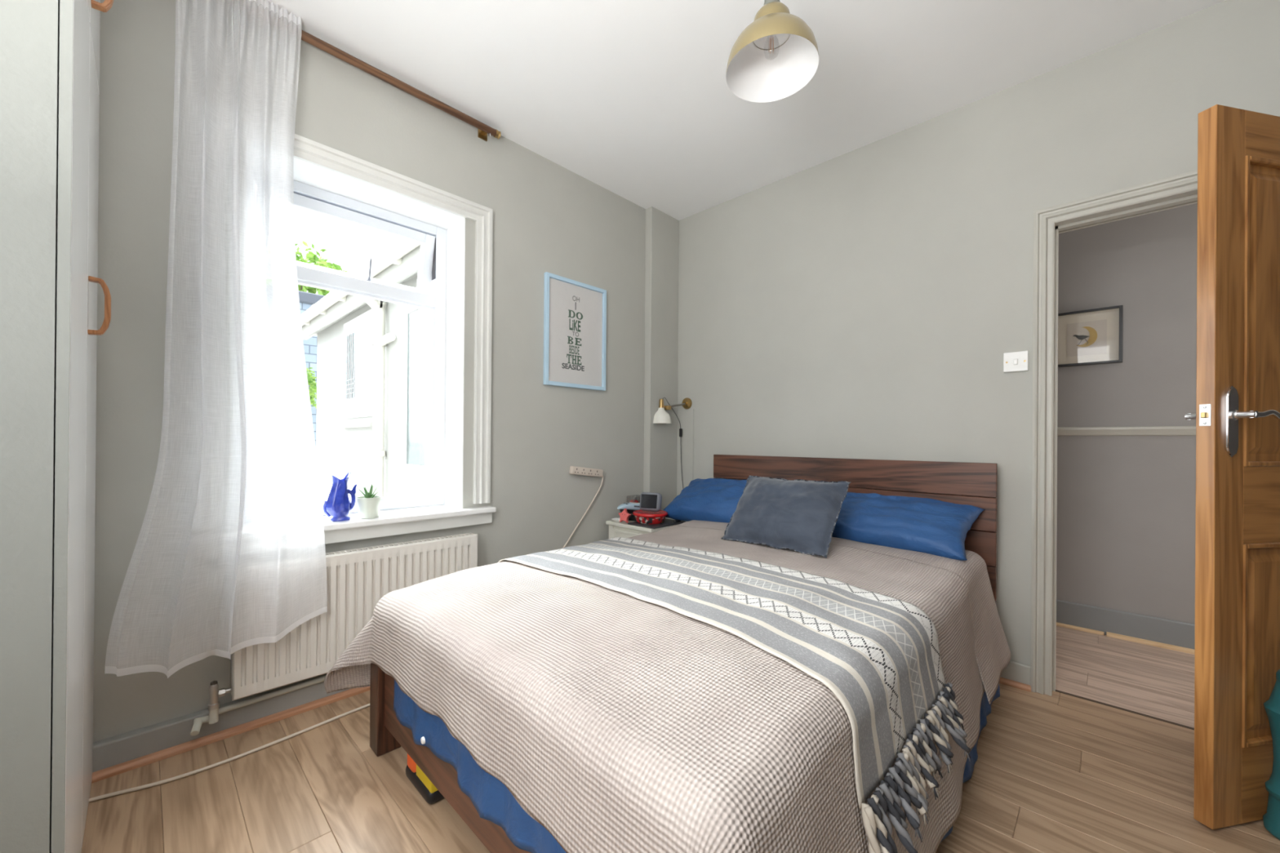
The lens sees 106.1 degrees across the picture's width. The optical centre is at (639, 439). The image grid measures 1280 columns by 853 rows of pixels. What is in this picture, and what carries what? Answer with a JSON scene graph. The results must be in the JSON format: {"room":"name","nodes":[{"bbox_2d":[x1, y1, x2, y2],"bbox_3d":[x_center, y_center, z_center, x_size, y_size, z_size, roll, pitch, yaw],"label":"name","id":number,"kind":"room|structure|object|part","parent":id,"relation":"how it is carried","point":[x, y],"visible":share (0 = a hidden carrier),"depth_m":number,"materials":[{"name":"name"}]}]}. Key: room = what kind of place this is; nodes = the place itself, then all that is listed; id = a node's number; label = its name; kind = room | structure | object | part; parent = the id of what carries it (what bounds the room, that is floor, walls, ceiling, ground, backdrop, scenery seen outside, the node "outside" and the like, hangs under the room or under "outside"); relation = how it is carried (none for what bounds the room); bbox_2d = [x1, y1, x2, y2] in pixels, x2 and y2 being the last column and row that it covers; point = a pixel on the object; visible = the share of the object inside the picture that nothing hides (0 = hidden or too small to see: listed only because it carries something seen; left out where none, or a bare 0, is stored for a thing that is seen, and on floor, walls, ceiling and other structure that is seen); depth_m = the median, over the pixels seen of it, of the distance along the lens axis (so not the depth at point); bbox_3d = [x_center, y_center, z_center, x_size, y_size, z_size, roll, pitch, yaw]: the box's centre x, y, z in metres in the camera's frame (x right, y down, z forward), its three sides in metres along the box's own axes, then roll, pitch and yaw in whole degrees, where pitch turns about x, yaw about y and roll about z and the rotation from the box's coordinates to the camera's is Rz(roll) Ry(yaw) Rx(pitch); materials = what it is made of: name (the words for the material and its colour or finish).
{"room":"bedroom","nodes":[
{"label":"bedroom","id":0,"kind":"room"},
{"bbox_2d":[93,0,645,742],"bbox_3d":[-1.048,-0.267,2.388,0.280,2.645,3.620,0,0,44],"label":"wall","id":1,"kind":"structure","parent":0,"point":[548,217],"depth_m":2.23,"materials":[{"name":"paint"}]},
{"bbox_2d":[51,673,369,783],"bbox_3d":[-1.046,1.006,2.158,0.063,0.100,3.110,0,0,44],"label":"baseboard","id":2,"kind":"structure","parent":1,"relation":"attached to","point":[121,753],"depth_m":1.65,"materials":[{"name":"paint"}]},
{"bbox_2d":[190,533,477,736],"bbox_3d":[-1.130,0.721,2.020,0.122,0.544,1.109,0,0,44],"label":"radiator","id":3,"kind":"object","parent":1,"relation":"attached to","point":[357,579],"visible":0.62,"depth_m":1.89,"materials":[{"name":"white metal"}]},
{"bbox_3d":[-1.424,0.675,1.685,0.066,0.450,0.004,0,0,44],"label":"panel","id":4,"kind":"part","parent":3,"relation":"part of","materials":[{"name":"white metal"}]},
{"bbox_2d":[325,533,471,555],"bbox_3d":[-1.112,0.458,2.005,0.064,0.010,0.892,0,0,44],"label":"grille","id":5,"kind":"object","parent":3,"relation":"attached to","point":[402,547],"depth_m":2.08,"materials":[{"name":"white metal"}]},
{"bbox_2d":[293,180,446,515],"bbox_3d":[-1.353,-0.380,2.256,0.136,1.435,0.837,0,0,44],"label":"window","id":6,"kind":"structure","parent":1,"relation":"in","point":[433,239],"depth_m":2.39,"materials":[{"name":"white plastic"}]},
{"bbox_3d":[-1.351,-0.895,2.259,0.129,0.326,0.725,0,0,44],"label":"vent sash","id":7,"kind":"part","parent":6,"relation":"part of","materials":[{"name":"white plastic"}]},
{"bbox_3d":[-1.291,-0.800,2.297,0.042,0.120,0.015,0,0,44],"label":"handle","id":8,"kind":"part","parent":6,"relation":"part of","materials":[{"name":"grey metal"}]},
{"bbox_2d":[293,157,465,508],"bbox_3d":[-1.258,-0.374,2.164,0.268,1.475,0.865,0,0,44],"label":"window frame","id":9,"kind":"structure","parent":1,"relation":"attached to","point":[304,172],"depth_m":2.40,"materials":[{"name":"white paint"}]},
{"bbox_2d":[293,133,493,504],"bbox_3d":[-1.150,-0.428,2.058,0.030,1.495,1.112,0,0,44],"label":"trim","id":10,"kind":"structure","parent":1,"relation":"attached to","point":[306,149],"depth_m":2.40,"materials":[{"name":"paint"}]},
{"bbox_2d":[301,30,501,141],"bbox_3d":[-1.179,-1.552,1.994,0.068,0.060,1.295,0,0,44],"label":"pole","id":11,"kind":"object","parent":1,"relation":"attached to","point":[483,129],"visible":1,"depth_m":2.09,"materials":[{"name":"brown wood"}]},
{"bbox_2d":[104,0,327,678],"bbox_3d":[-1.390,-0.433,1.641,0.208,2.322,0.564,0,0,44],"label":"sheer curtain","id":12,"kind":"object","parent":11,"relation":"hanging from","point":[228,557],"visible":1,"depth_m":1.67,"materials":[{"name":"white fabric"}]},
{"bbox_2d":[322,504,496,544],"bbox_3d":[-1.217,0.380,2.122,0.272,0.084,1.132,0,0,44],"label":"windowsill","id":13,"kind":"structure","parent":1,"relation":"attached to","point":[389,522],"depth_m":2.16,"materials":[{"name":"white paint"}]},
{"bbox_2d":[323,470,356,521],"bbox_3d":[-1.251,0.234,2.009,0.074,0.207,0.121,0,0,44],"label":"jug","id":14,"kind":"object","parent":13,"relation":"on","point":[337,504],"visible":1,"depth_m":1.98,"materials":[{"name":"ceramic"}]},
{"bbox_3d":[-1.225,0.256,2.036,0.016,0.096,0.039,0,0,44],"label":"tail handle","id":15,"kind":"part","parent":14,"relation":"part of","materials":[{"name":"ceramic"}]},
{"bbox_2d":[355,484,382,519],"bbox_3d":[-1.172,0.263,2.083,0.096,0.150,0.096,0,0,44],"label":"potted succulent","id":16,"kind":"object","parent":13,"relation":"on","point":[369,504],"visible":1,"depth_m":2.05,"materials":[{"name":"white ceramic"}]},
{"bbox_2d":[355,495,382,519],"bbox_3d":[-1.173,0.294,2.083,0.096,0.088,0.096,0,0,44],"label":"pot","id":17,"kind":"object","parent":13,"relation":"on","point":[368,506],"depth_m":2.05,"materials":[{"name":"white ceramic"}]},
{"bbox_2d":[543,271,606,391],"bbox_3d":[-0.376,-0.621,2.860,0.023,0.630,0.452,0,0,44],"label":"framed print","id":18,"kind":"object","parent":1,"relation":"attached to","point":[575,312],"visible":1,"depth_m":2.85,"materials":[{"name":"blue"}]},
{"bbox_2d":[562,466,603,548],"bbox_3d":[-0.379,0.596,2.842,0.060,0.877,0.436,0,0,37],"label":"strip","id":19,"kind":"object","parent":1,"relation":"attached to","point":[575,470],"visible":0.78,"depth_m":2.89,"materials":[{"name":"beige plastic"}]},
{"bbox_2d":[653,397,692,488],"bbox_3d":[0.205,0.112,3.354,0.285,0.812,0.144,1,0,-31],"label":"wall lamp","id":20,"kind":"object","parent":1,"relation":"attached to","point":[661,416],"visible":0.94,"depth_m":3.30,"materials":[{"name":"gold metal"}]},
{"bbox_3d":[0.147,-0.162,3.318,0.144,0.109,0.144,0,0,44],"label":"lamp shade","id":21,"kind":"part","parent":20,"relation":"part of","materials":[{"name":"white ceramic"}]},
{"bbox_3d":[0.227,0.114,3.363,0.179,0.808,0.042,1,0,-23],"label":"cord","id":22,"kind":"part","parent":20,"relation":"part of","materials":[{"name":"grey plastic"}]},
{"bbox_3d":[0.259,-0.237,3.353,0.136,0.039,0.015,1,0,-26],"label":"arm","id":23,"kind":"part","parent":20,"relation":"part of","materials":[{"name":"gold metal"}]},
{"bbox_2d":[679,428,682,436],"bbox_3d":[0.288,-0.047,3.407,0.018,0.060,0.018,0,0,44],"label":"switch","id":24,"kind":"object","parent":20,"relation":"attached to","point":[680,429],"depth_m":3.40,"materials":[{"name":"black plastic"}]},
{"bbox_2d":[643,206,679,518],"bbox_3d":[0.149,-0.255,3.380,0.060,2.645,0.290,0,0,44],"label":"wall","id":25,"kind":"structure","parent":0,"point":[662,229],"depth_m":3.33,"materials":[{"name":"paint"}]},
{"bbox_2d":[81,626,1279,852],"bbox_3d":[0.926,1.100,1.230,4.220,0.060,4.621,0,0,44],"label":"floor","id":26,"kind":"structure","parent":0,"point":[1056,773],"depth_m":1.47,"materials":[{"name":"brown wood"}]},
{"bbox_2d":[0,0,114,852],"bbox_3d":[-1.616,-0.273,1.022,0.799,2.639,0.660,0,0,44],"label":"wardrobe","id":27,"kind":"object","parent":26,"relation":"on","point":[50,49],"visible":1,"depth_m":0.93,"materials":[{"name":"paint"}]},
{"bbox_3d":[-1.357,-0.271,0.730,0.018,2.639,0.600,0,0,44],"label":"panel","id":28,"kind":"part","parent":27,"relation":"part of","materials":[{"name":"paint"}]},
{"bbox_3d":[-1.279,-0.006,1.085,0.395,2.108,0.018,0,0,44],"label":"door","id":29,"kind":"part","parent":27,"relation":"part of","materials":[{"name":"white wood"}]},
{"bbox_3d":[-1.269,-1.327,1.088,0.395,0.521,0.018,0,0,44],"label":"door","id":30,"kind":"part","parent":27,"relation":"part of","materials":[{"name":"white wood"}]},
{"bbox_3d":[-1.560,-0.008,1.357,0.379,2.108,0.018,0,0,44],"label":"door","id":31,"kind":"part","parent":27,"relation":"part of","materials":[{"name":"white wood"}]},
{"bbox_3d":[-1.549,-1.329,1.359,0.379,0.521,0.018,0,0,44],"label":"door","id":32,"kind":"part","parent":27,"relation":"part of","materials":[{"name":"white wood"}]},
{"bbox_3d":[-1.425,-0.349,1.268,0.022,0.150,0.042,0,0,44],"label":"handle","id":33,"kind":"part","parent":27,"relation":"part of","materials":[{"name":"orange wood"}]},
{"bbox_3d":[-1.418,-1.207,1.269,0.022,0.150,0.042,0,0,44],"label":"handle","id":34,"kind":"part","parent":27,"relation":"part of","materials":[{"name":"orange wood"}]},
{"bbox_2d":[88,703,369,802],"bbox_3d":[-1.032,1.049,1.957,0.085,0.010,1.762,0,0,43],"label":"cable","id":35,"kind":"object","parent":26,"relation":"on","point":[170,780],"visible":0.61,"depth_m":1.55,"materials":[{"name":"beige plastic"}]},
{"bbox_2d":[405,753,444,804],"bbox_3d":[-0.626,1.008,1.487,0.190,0.100,0.130,0,0,44],"label":"toy","id":36,"kind":"object","parent":26,"relation":"on","point":[416,776],"visible":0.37,"depth_m":1.42,"materials":[{"name":"black plastic"}]},
{"bbox_2d":[605,517,685,538],"bbox_3d":[0.045,0.788,2.988,0.385,0.556,0.393,0,0,44],"label":"nightstand","id":37,"kind":"object","parent":26,"relation":"on","point":[623,530],"visible":0.23,"depth_m":2.89,"materials":[{"name":"beige paint"}]},
{"bbox_2d":[611,517,625,522],"bbox_3d":[-0.123,0.497,2.986,0.108,0.021,0.108,0,0,44],"label":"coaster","id":38,"kind":"object","parent":37,"relation":"on","point":[617,519],"visible":0.55,"depth_m":2.98,"materials":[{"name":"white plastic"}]},
{"bbox_2d":[618,508,631,523],"bbox_3d":[-0.093,0.462,2.919,0.089,0.086,0.036,0,0,32],"label":"toy","id":39,"kind":"object","parent":37,"relation":"on","point":[624,516],"visible":1,"depth_m":2.91,"materials":[{"name":"red plastic"}]},
{"bbox_3d":[-0.065,0.607,2.873,0.265,0.115,0.013,0,0,44],"label":"drawer","id":40,"kind":"part","parent":37,"relation":"part of","materials":[{"name":"beige paint"}]},
{"bbox_3d":[-0.071,0.607,2.867,0.265,0.115,0.006,0,0,44],"label":"moulding","id":41,"kind":"part","parent":37,"relation":"part of","materials":[{"name":"beige paint"}]},
{"bbox_2d":[627,512,636,521],"bbox_3d":[-0.019,0.492,3.085,0.145,0.034,0.167,0,0,44],"label":"case","id":42,"kind":"object","parent":37,"relation":"on","point":[632,517],"visible":0.11,"depth_m":3.00,"materials":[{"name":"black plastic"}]},
{"bbox_2d":[617,502,640,514],"bbox_3d":[-0.042,0.437,3.016,0.219,0.085,0.057,1,0,-32],"label":"train","id":43,"kind":"object","parent":42,"relation":"on","point":[630,507],"visible":0.59,"depth_m":2.98,"materials":[{"name":"blue plastic"}]},
{"bbox_2d":[629,499,639,502],"bbox_3d":[-0.027,0.419,3.119,0.080,0.110,0.100,0,0,44],"label":"clear box","id":44,"kind":"object","parent":42,"relation":"on","point":[631,500],"visible":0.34,"depth_m":3.12,"materials":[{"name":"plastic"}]},
{"bbox_2d":[627,518,685,528],"bbox_3d":[0.102,0.506,2.913,0.210,0.008,0.295,0,0,44],"label":"magazine","id":45,"kind":"object","parent":37,"relation":"on","point":[666,522],"visible":0.64,"depth_m":2.84,"materials":[{"name":"grey paper"}]},
{"bbox_2d":[632,510,667,524],"bbox_3d":[0.062,0.470,2.914,0.214,0.062,0.214,0,0,44],"label":"case","id":46,"kind":"object","parent":45,"relation":"on","point":[642,517],"visible":0.96,"depth_m":2.84,"materials":[{"name":"red plastic"}]},
{"bbox_3d":[0.062,0.450,2.914,0.214,0.022,0.214,0,0,44],"label":"lid","id":47,"kind":"part","parent":46,"relation":"part of","materials":[{"name":"red plastic"}]},
{"bbox_2d":[639,492,662,511],"bbox_3d":[0.066,0.379,2.919,0.132,0.114,0.084,0,0,24],"label":"clock","id":48,"kind":"object","parent":46,"relation":"on","point":[649,501],"visible":1,"depth_m":2.89,"materials":[{"name":"grey plastic"}]},
{"bbox_2d":[635,515,666,524],"bbox_3d":[0.062,0.481,2.914,0.188,0.040,0.188,0,0,44],"label":"tub","id":49,"kind":"object","parent":46,"relation":"in","point":[640,519],"depth_m":2.83,"materials":[{"name":"red plastic"}]},
{"bbox_2d":[369,454,997,852],"bbox_3d":[0.325,0.581,1.902,1.496,0.971,2.097,0,0,44],"label":"bed","id":50,"kind":"object","parent":26,"relation":"on","point":[975,483],"visible":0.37,"depth_m":2.15,"materials":[{"name":"brown wood"}]},
{"bbox_3d":[-0.872,0.883,1.652,0.080,0.345,0.077,0,0,44],"label":"leg","id":51,"kind":"part","parent":50,"relation":"part of","materials":[{"name":"brown wood"}]},
{"bbox_3d":[0.332,0.675,1.892,1.400,0.258,1.960,0,0,44],"label":"mattress","id":52,"kind":"object","parent":50,"relation":"on","visible":0},
{"bbox_2d":[393,679,999,852],"bbox_3d":[0.324,0.791,1.666,1.356,0.674,1.895,0,0,44],"label":"sheet","id":53,"kind":"object","parent":52,"relation":"on","point":[493,802],"visible":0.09,"depth_m":1.13,"materials":[{"name":"blue fabric"}]},
{"bbox_2d":[324,520,1010,852],"bbox_3d":[0.214,0.734,1.831,1.751,0.582,2.056,0,0,44],"label":"blanket","id":54,"kind":"object","parent":53,"relation":"on","point":[617,722],"visible":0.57,"depth_m":1.02,"materials":[{"name":"fabric"}]},
{"bbox_2d":[662,478,746,523],"bbox_3d":[0.522,0.374,2.842,0.780,0.273,0.350,0,0,43],"label":"pillow","id":55,"kind":"object","parent":54,"relation":"on","point":[711,500],"visible":0.58,"depth_m":2.81,"materials":[{"name":"blue fabric"}]},
{"bbox_2d":[497,537,970,852],"bbox_3d":[0.143,0.680,1.652,1.591,0.429,0.752,0,0,44],"label":"striped throw","id":56,"kind":"object","parent":54,"relation":"on","point":[878,654],"visible":0.95,"depth_m":1.24,"materials":[{"name":"grey fabric"}]},
{"bbox_2d":[721,475,850,557],"bbox_3d":[0.662,0.334,2.225,0.262,0.300,0.521,1,0,-45],"label":"cushion","id":57,"kind":"object","parent":54,"relation":"on","point":[801,516],"visible":1,"depth_m":2.13,"materials":[{"name":"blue fabric"}]},
{"bbox_2d":[831,492,985,560],"bbox_3d":[1.102,0.380,2.277,0.822,0.235,0.345,0,0,45],"label":"pillow","id":58,"kind":"object","parent":54,"relation":"on","point":[932,526],"visible":0.63,"depth_m":2.10,"materials":[{"name":"blue fabric"}]},
{"bbox_2d":[1262,669,1279,839],"bbox_3d":[1.765,0.853,1.290,0.116,0.444,0.116,0,0,44],"label":"bottle","id":59,"kind":"object","parent":26,"relation":"on","point":[1271,819],"visible":1,"depth_m":1.30,"materials":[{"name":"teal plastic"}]},
{"bbox_2d":[263,0,1226,220],"bbox_3d":[0.120,-1.622,1.270,3.500,0.080,3.620,0,0,44],"label":"ceiling","id":60,"kind":"structure","parent":0,"point":[634,99],"depth_m":2.03,"materials":[{"name":"paint"}]},
{"bbox_2d":[725,0,818,102],"bbox_3d":[0.404,-1.352,1.472,0.273,0.452,0.273,0,0,44],"label":"pendant lamp","id":61,"kind":"object","parent":60,"relation":"hanging from","point":[775,55],"visible":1,"depth_m":1.52,"materials":[{"name":"beige metal"}]},
{"bbox_2d":[676,0,1279,666],"bbox_3d":[1.326,-0.247,2.525,3.500,2.645,0.120,0,0,44],"label":"wall","id":62,"kind":"structure","parent":0,"point":[866,302],"depth_m":2.34,"materials":[{"name":"paint"}]},
{"bbox_2d":[692,408,693,479],"bbox_3d":[0.370,0.099,3.359,0.007,0.620,0.008,0,0,44],"label":"trim","id":63,"kind":"structure","parent":62,"relation":"attached to","point":[693,409],"depth_m":3.36,"materials":[{"name":"paint"}]},
{"bbox_2d":[999,660,1031,692],"bbox_3d":[0.965,1.023,2.757,1.990,0.100,0.040,0,0,44],"label":"baseboard","id":64,"kind":"structure","parent":62,"relation":"attached to","point":[1017,675],"depth_m":2.10,"materials":[{"name":"paint"}]},
{"bbox_2d":[1003,351,1028,372],"bbox_3d":[1.653,-0.342,2.117,0.087,0.087,0.014,0,0,44],"label":"light switch","id":65,"kind":"object","parent":62,"relation":"attached to","point":[1013,362],"visible":1,"depth_m":2.11,"materials":[{"name":"white plastic"}]},
{"bbox_2d":[1030,169,1197,696],"bbox_3d":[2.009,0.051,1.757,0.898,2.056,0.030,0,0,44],"label":"trim","id":66,"kind":"structure","parent":62,"relation":"attached to","point":[1045,220],"depth_m":2.03,"materials":[{"name":"paint"}]},
{"bbox_2d":[1055,689,1194,730],"bbox_3d":[2.048,1.084,1.806,0.770,0.015,0.016,0,0,44],"label":"trim","id":67,"kind":"structure","parent":62,"relation":"attached to","point":[1056,691],"depth_m":1.91,"materials":[{"name":"brown wood"}]},
{"bbox_2d":[1058,200,1197,233],"bbox_3d":[2.114,0.052,1.865,0.898,2.056,0.030,0,0,44],"label":"trim","id":68,"kind":"structure","parent":62,"relation":"attached to","point":[1195,202],"depth_m":1.96,"materials":[{"name":"paint"}]},
{"bbox_2d":[1184,104,1279,829],"bbox_3d":[1.926,0.077,1.406,0.757,1.982,0.146,0,0,-11],"label":"door","id":69,"kind":"structure","parent":62,"relation":"in","point":[1237,655],"depth_m":1.33,"materials":[{"name":"brown wood"}]},
{"bbox_3d":[1.664,-0.066,1.404,0.139,0.029,0.046,0,0,-11],"label":"lever","id":70,"kind":"part","parent":69,"relation":"part of","materials":[{"name":"silver metal"}]},
{"bbox_3d":[1.565,-0.067,1.333,0.002,0.060,0.024,0,0,-11],"label":"latch plate","id":71,"kind":"part","parent":69,"relation":"part of","materials":[{"name":"metal"}]},
{"bbox_3d":[1.624,-0.049,1.321,0.043,0.197,0.007,0,0,-11],"label":"handle plate","id":72,"kind":"part","parent":69,"relation":"part of","materials":[{"name":"silver metal"}]},
{"bbox_3d":[1.684,-0.067,1.306,0.139,0.029,0.046,0,0,-11],"label":"lever","id":73,"kind":"part","parent":69,"relation":"part of","materials":[{"name":"silver metal"}]},
{"bbox_3d":[1.921,0.963,1.405,0.526,0.210,0.039,0,0,-11],"label":"rail","id":74,"kind":"part","parent":69,"relation":"part of","materials":[{"name":"brown wood"}]},
{"bbox_3d":[1.772,0.574,1.375,0.216,0.565,0.046,0,0,-11],"label":"moulding","id":75,"kind":"part","parent":69,"relation":"part of","materials":[{"name":"brown wood"}]},
{"bbox_3d":[1.927,0.185,1.406,0.526,0.215,0.039,0,0,-11],"label":"rail","id":76,"kind":"part","parent":69,"relation":"part of","materials":[{"name":"brown wood"}]},
{"bbox_3d":[1.779,-0.356,1.376,0.216,0.865,0.046,0,0,-11],"label":"moulding","id":77,"kind":"part","parent":69,"relation":"part of","materials":[{"name":"brown wood"}]},
{"bbox_3d":[1.935,-0.851,1.408,0.526,0.127,0.039,0,0,-11],"label":"rail","id":78,"kind":"part","parent":69,"relation":"part of","materials":[{"name":"brown wood"}]},
{"bbox_3d":[1.772,0.574,1.375,0.216,0.565,0.028,0,0,-11],"label":"panel","id":79,"kind":"part","parent":69,"relation":"part of","materials":[{"name":"brown wood"}]},
{"bbox_3d":[1.779,-0.356,1.376,0.216,0.865,0.028,0,0,-11],"label":"panel","id":80,"kind":"part","parent":69,"relation":"part of","materials":[{"name":"brown wood"}]},
{"bbox_2d":[1056,203,1197,624],"bbox_3d":[2.946,-0.187,2.431,3.200,2.550,0.120,0,0,44],"label":"wall","id":81,"kind":"structure","parent":0,"point":[1126,504],"depth_m":2.61,"materials":[{"name":"paint"}]},
{"bbox_2d":[1057,305,1123,367],"bbox_3d":[2.533,-0.578,2.732,0.293,0.310,0.025,0,0,44],"label":"framed bird print","id":82,"kind":"object","parent":81,"relation":"attached to","point":[1093,336],"visible":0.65,"depth_m":2.72,"materials":[{"name":"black paper"}]},
{"bbox_2d":[1056,600,1195,654],"bbox_3d":[2.884,1.015,2.374,3.000,0.145,0.037,0,0,44],"label":"baseboard","id":83,"kind":"structure","parent":81,"relation":"attached to","point":[1165,633],"depth_m":2.61,"materials":[{"name":"paint"}]},
{"bbox_2d":[1057,426,1195,435],"bbox_3d":[2.894,-0.043,2.378,3.000,0.051,0.028,0,0,44],"label":"trim","id":84,"kind":"structure","parent":81,"relation":"attached to","point":[1130,430],"depth_m":2.61,"materials":[{"name":"paint"}]},
{"label":"outside","id":85,"kind":"structure","parent":0,"visible":0},
{"bbox_3d":[-10.671,1.400,14.039,29.700,0.100,32.000,0,0,44],"label":"ground","id":86,"kind":"structure","parent":85,"visible":0},
{"bbox_2d":[306,367,316,408],"bbox_3d":[-7.034,-0.090,9.778,1.172,2.930,1.152,0,0,-19],"label":"tree","id":87,"kind":"object","parent":86,"relation":"on","point":[311,380],"visible":0.18,"depth_m":9.77,"materials":[{"name":"green plant"}]},
{"bbox_2d":[298,290,324,446],"bbox_3d":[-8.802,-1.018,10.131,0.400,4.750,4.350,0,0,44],"label":"house","id":88,"kind":"structure","parent":86,"relation":"on","point":[307,300],"depth_m":11.16,"materials":[{"name":"grey"}]},
{"bbox_2d":[295,240,348,295],"bbox_3d":[-9.456,-1.976,13.100,2.769,6.670,2.606,1,0,-33],"label":"tree","id":89,"kind":"object","parent":86,"relation":"on","point":[311,256],"visible":0.04,"depth_m":12.84,"materials":[{"name":"green plant"}]},
{"bbox_2d":[300,237,431,502],"bbox_3d":[-1.198,-0.599,6.019,4.970,4.020,4.575,0,0,44],"label":"neighbouring building","id":90,"kind":"structure","parent":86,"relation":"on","point":[373,356],"depth_m":4.16,"materials":[{"name":"white painted render"},{"name":"white upvc"},{"name":"glass"}]},
{"bbox_3d":[-2.877,-0.725,4.780,0.280,0.640,0.005,0,0,44],"label":"pane","id":91,"kind":"part","parent":90,"relation":"part of","materials":[{"name":"grey glass"}]},
{"bbox_3d":[-2.870,-0.725,4.787,0.340,0.700,0.017,0,0,44],"label":"sash","id":92,"kind":"part","parent":90,"relation":"part of","materials":[{"name":"white wood"}]},
{"bbox_3d":[-2.759,-0.139,4.662,1.100,0.050,0.090,0,0,44],"label":"window sill","id":93,"kind":"part","parent":90,"relation":"part of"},
{"bbox_3d":[-2.537,-0.952,4.454,0.180,0.200,0.005,0,0,44],"label":"pane","id":94,"kind":"part","parent":90,"relation":"part of","materials":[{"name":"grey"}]},
{"bbox_3d":[-2.523,-0.482,4.435,0.150,0.460,0.005,0,0,44],"label":"pane","id":95,"kind":"part","parent":90,"relation":"part of","materials":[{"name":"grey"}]},
{"bbox_3d":[-2.530,-0.952,4.461,0.240,0.260,0.017,0,0,44],"label":"sash","id":96,"kind":"part","parent":90,"relation":"part of","materials":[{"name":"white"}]},
{"bbox_3d":[-2.516,-0.482,4.442,0.210,0.520,0.017,0,0,44],"label":"sash","id":97,"kind":"part","parent":90,"relation":"part of","materials":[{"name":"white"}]},
{"bbox_3d":[-1.860,0.027,3.729,0.110,0.150,0.059,0,0,44],"label":"handle","id":98,"kind":"part","parent":90,"relation":"part of","materials":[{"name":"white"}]},
{"bbox_3d":[-1.625,0.128,3.562,0.740,2.350,0.030,0,0,44],"label":"door frame","id":99,"kind":"part","parent":90,"relation":"part of","materials":[{"name":"white"}]},
{"bbox_3d":[-1.652,-0.392,3.600,0.435,1.170,0.010,0,0,44],"label":"pane","id":100,"kind":"part","parent":90,"relation":"part of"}
]}

